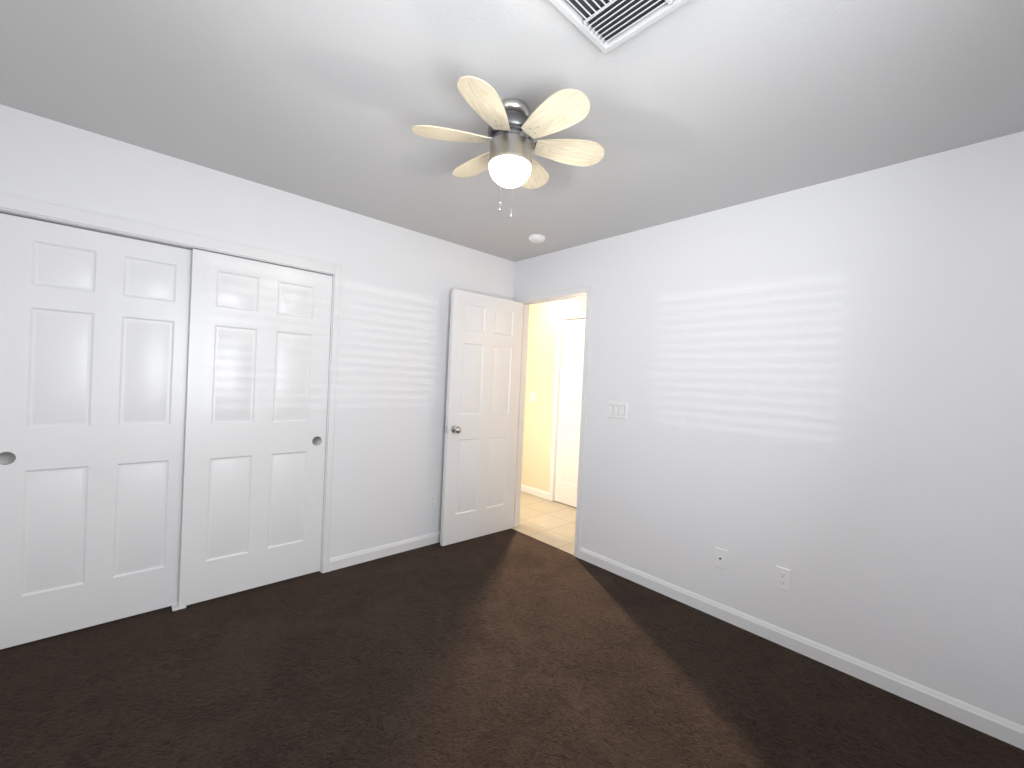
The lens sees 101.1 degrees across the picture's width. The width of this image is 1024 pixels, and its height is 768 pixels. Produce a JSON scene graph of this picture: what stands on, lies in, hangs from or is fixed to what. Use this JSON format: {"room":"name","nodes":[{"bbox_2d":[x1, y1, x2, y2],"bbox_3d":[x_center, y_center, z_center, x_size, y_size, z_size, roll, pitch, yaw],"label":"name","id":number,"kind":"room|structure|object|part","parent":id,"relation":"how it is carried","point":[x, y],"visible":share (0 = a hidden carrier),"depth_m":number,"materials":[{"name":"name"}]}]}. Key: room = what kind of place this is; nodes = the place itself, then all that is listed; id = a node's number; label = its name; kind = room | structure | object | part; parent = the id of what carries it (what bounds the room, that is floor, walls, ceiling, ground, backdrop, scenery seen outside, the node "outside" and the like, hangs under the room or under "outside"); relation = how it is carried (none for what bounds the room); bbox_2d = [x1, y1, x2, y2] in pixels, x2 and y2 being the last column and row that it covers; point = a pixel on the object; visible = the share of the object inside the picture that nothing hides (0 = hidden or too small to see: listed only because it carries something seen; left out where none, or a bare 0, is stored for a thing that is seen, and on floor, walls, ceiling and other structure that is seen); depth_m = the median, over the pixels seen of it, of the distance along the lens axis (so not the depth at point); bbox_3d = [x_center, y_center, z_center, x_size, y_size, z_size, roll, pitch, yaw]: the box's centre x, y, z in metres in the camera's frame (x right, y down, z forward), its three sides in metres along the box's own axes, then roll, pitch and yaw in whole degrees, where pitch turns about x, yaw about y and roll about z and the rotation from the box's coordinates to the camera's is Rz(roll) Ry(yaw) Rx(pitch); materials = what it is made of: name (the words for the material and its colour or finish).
{"room":"empty bedroom","nodes":[
{"label":"empty bedroom","id":0,"kind":"room"},
{"bbox_2d":[0,104,514,570],"bbox_3d":[-1.333,0.040,2.766,3.470,2.440,0.113,2,1,-43],"label":"wall","id":1,"kind":"structure","parent":0,"point":[399,284],"depth_m":2.94,"materials":[{"name":"white paint"}]},
{"bbox_2d":[0,213,191,649],"bbox_3d":[-2.068,0.234,2.138,0.745,1.972,0.040,2,1,-43],"label":"sliding closet door","id":2,"kind":"structure","parent":1,"relation":"in","point":[94,334],"depth_m":2.09,"materials":[{"name":"white wood"}]},
{"bbox_2d":[0,191,341,610],"bbox_3d":[-1.790,0.210,2.350,1.545,2.065,0.120,2,1,-43],"label":"trim","id":3,"kind":"structure","parent":1,"relation":"attached to","point":[13,204],"depth_m":2.38,"materials":[{"name":"white wood"}]},
{"bbox_2d":[178,249,332,606],"bbox_3d":[-1.526,0.255,2.576,0.745,1.972,0.040,2,1,-43],"label":"sliding closet door","id":4,"kind":"structure","parent":1,"relation":"in","point":[256,416],"depth_m":2.53,"materials":[{"name":"white wood"}]},
{"bbox_2d":[428,493,436,508],"bbox_3d":[-0.639,0.938,3.385,0.072,0.116,0.008,2,1,-43],"label":"duplex electrical outlet","id":5,"kind":"object","parent":1,"relation":"attached to","point":[432,500],"visible":1,"depth_m":3.38,"materials":[{"name":"white plastic"}]},
{"bbox_2d":[0,528,1023,767],"bbox_3d":[-0.500,1.338,1.807,3.470,0.060,4.250,2,1,-43],"label":"floor","id":6,"kind":"structure","parent":0,"point":[510,648],"depth_m":1.84,"materials":[{"name":"brown carpet"}]},
{"bbox_2d":[0,0,1023,261],"bbox_3d":[-0.875,-1.186,2.318,3.470,0.060,5.700,2,1,-43],"label":"ceiling","id":7,"kind":"structure","parent":0,"point":[700,106],"depth_m":1.60,"materials":[{"name":"grey paint"}]},
{"bbox_2d":[412,76,603,216],"bbox_3d":[-0.008,-0.877,1.703,0.712,0.467,0.783,2,1,-43],"label":"ceiling fan","id":8,"kind":"object","parent":7,"relation":"hanging from","point":[515,131],"visible":1,"depth_m":1.63,"materials":[{"name":"beige wood"}]},
{"bbox_3d":[-0.009,-0.840,1.704,0.172,0.078,0.172,2,1,-43],"label":"globe","id":9,"kind":"part","parent":8,"relation":"part of"},
{"bbox_2d":[528,234,544,242],"bbox_3d":[0.189,-1.097,3.195,0.128,0.035,0.128,2,1,-43],"label":"smoke detector","id":10,"kind":"object","parent":7,"relation":"attached to","point":[536,238],"visible":1,"depth_m":3.16,"materials":[{"name":"white plastic"}]},
{"bbox_2d":[549,0,687,53],"bbox_3d":[0.292,-1.081,1.105,0.390,0.020,0.390,2,1,-43],"label":"ceiling vent","id":11,"kind":"object","parent":7,"relation":"in","point":[614,23],"visible":1,"depth_m":1.24,"materials":[{"name":"white metal"}]},
{"bbox_2d":[512,491,575,554],"bbox_3d":[0.683,1.377,3.881,1.080,0.056,5.700,2,1,-43],"label":"floor","id":12,"kind":"structure","parent":0,"point":[551,523],"depth_m":4.07,"materials":[{"name":"beige tile"}]},
{"bbox_2d":[521,297,585,491],"bbox_3d":[1.101,0.140,4.201,0.100,2.440,5.700,2,1,-43],"label":"wall","id":13,"kind":"structure","parent":0,"point":[540,374],"depth_m":4.96,"materials":[{"name":"beige paint"}]},
{"bbox_2d":[530,392,534,401],"bbox_3d":[0.245,0.152,5.048,0.012,0.116,0.072,2,1,-43],"label":"hall light switch","id":14,"kind":"object","parent":13,"relation":"attached to","point":[532,397],"visible":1,"depth_m":5.04,"materials":[{"name":"white plastic"}]},
{"bbox_2d":[521,484,548,499],"bbox_3d":[-0.212,1.246,5.500,0.013,0.085,1.896,2,1,-43],"label":"baseboard","id":15,"kind":"structure","parent":13,"relation":"attached to","point":[535,492],"depth_m":4.96,"materials":[{"name":"white wood"}]},
{"bbox_2d":[549,312,585,500],"bbox_3d":[0.802,0.291,4.505,0.120,2.105,0.870,2,1,-43],"label":"door frame","id":16,"kind":"structure","parent":13,"relation":"attached to","point":[562,318],"depth_m":4.76,"materials":[{"name":"white wood"}]},
{"bbox_2d":[554,319,584,506],"bbox_3d":[0.794,0.317,4.498,0.180,2.035,0.755,2,1,-43],"label":"hall door","id":17,"kind":"structure","parent":13,"relation":"in","point":[569,411],"depth_m":4.64,"materials":[{"name":"white wood"}]},
{"bbox_2d":[513,131,1023,749],"bbox_3d":[0.376,0.112,3.533,0.113,2.440,5.700,2,1,-43],"label":"wall","id":18,"kind":"structure","parent":0,"point":[819,389],"depth_m":2.11,"materials":[{"name":"white paint"}]},
{"bbox_2d":[513,285,592,557],"bbox_3d":[0.324,0.277,3.596,0.144,2.105,0.860,2,1,-43],"label":"door frame","id":19,"kind":"structure","parent":18,"relation":"attached to","point":[587,290],"depth_m":3.39,"materials":[{"name":"white wood"}]},
{"bbox_2d":[440,289,523,545],"bbox_3d":[-0.231,0.276,3.581,0.754,2.035,0.180,2,1,-41],"label":"bedroom door","id":20,"kind":"structure","parent":19,"relation":"attached to","point":[482,409],"depth_m":3.53,"materials":[{"name":"white wood"}]},
{"bbox_2d":[607,401,627,418],"bbox_3d":[0.756,0.189,3.044,0.012,0.118,0.165,2,1,-43],"label":"light switch","id":21,"kind":"object","parent":18,"relation":"attached to","point":[618,410],"visible":1,"depth_m":3.04,"materials":[{"name":"white plastic"}]},
{"bbox_2d":[714,547,727,569],"bbox_3d":[1.233,1.032,2.493,0.009,0.116,0.072,2,1,-43],"label":"jack","id":22,"kind":"object","parent":18,"relation":"attached to","point":[720,557],"visible":1,"depth_m":2.49,"materials":[{"name":"white plastic"}]},
{"bbox_2d":[775,566,790,591],"bbox_3d":[1.450,1.044,2.258,0.008,0.116,0.072,2,1,-43],"label":"duplex electrical outlet","id":23,"kind":"object","parent":18,"relation":"attached to","point":[782,578],"visible":1,"depth_m":2.25,"materials":[{"name":"white plastic"}]}
]}

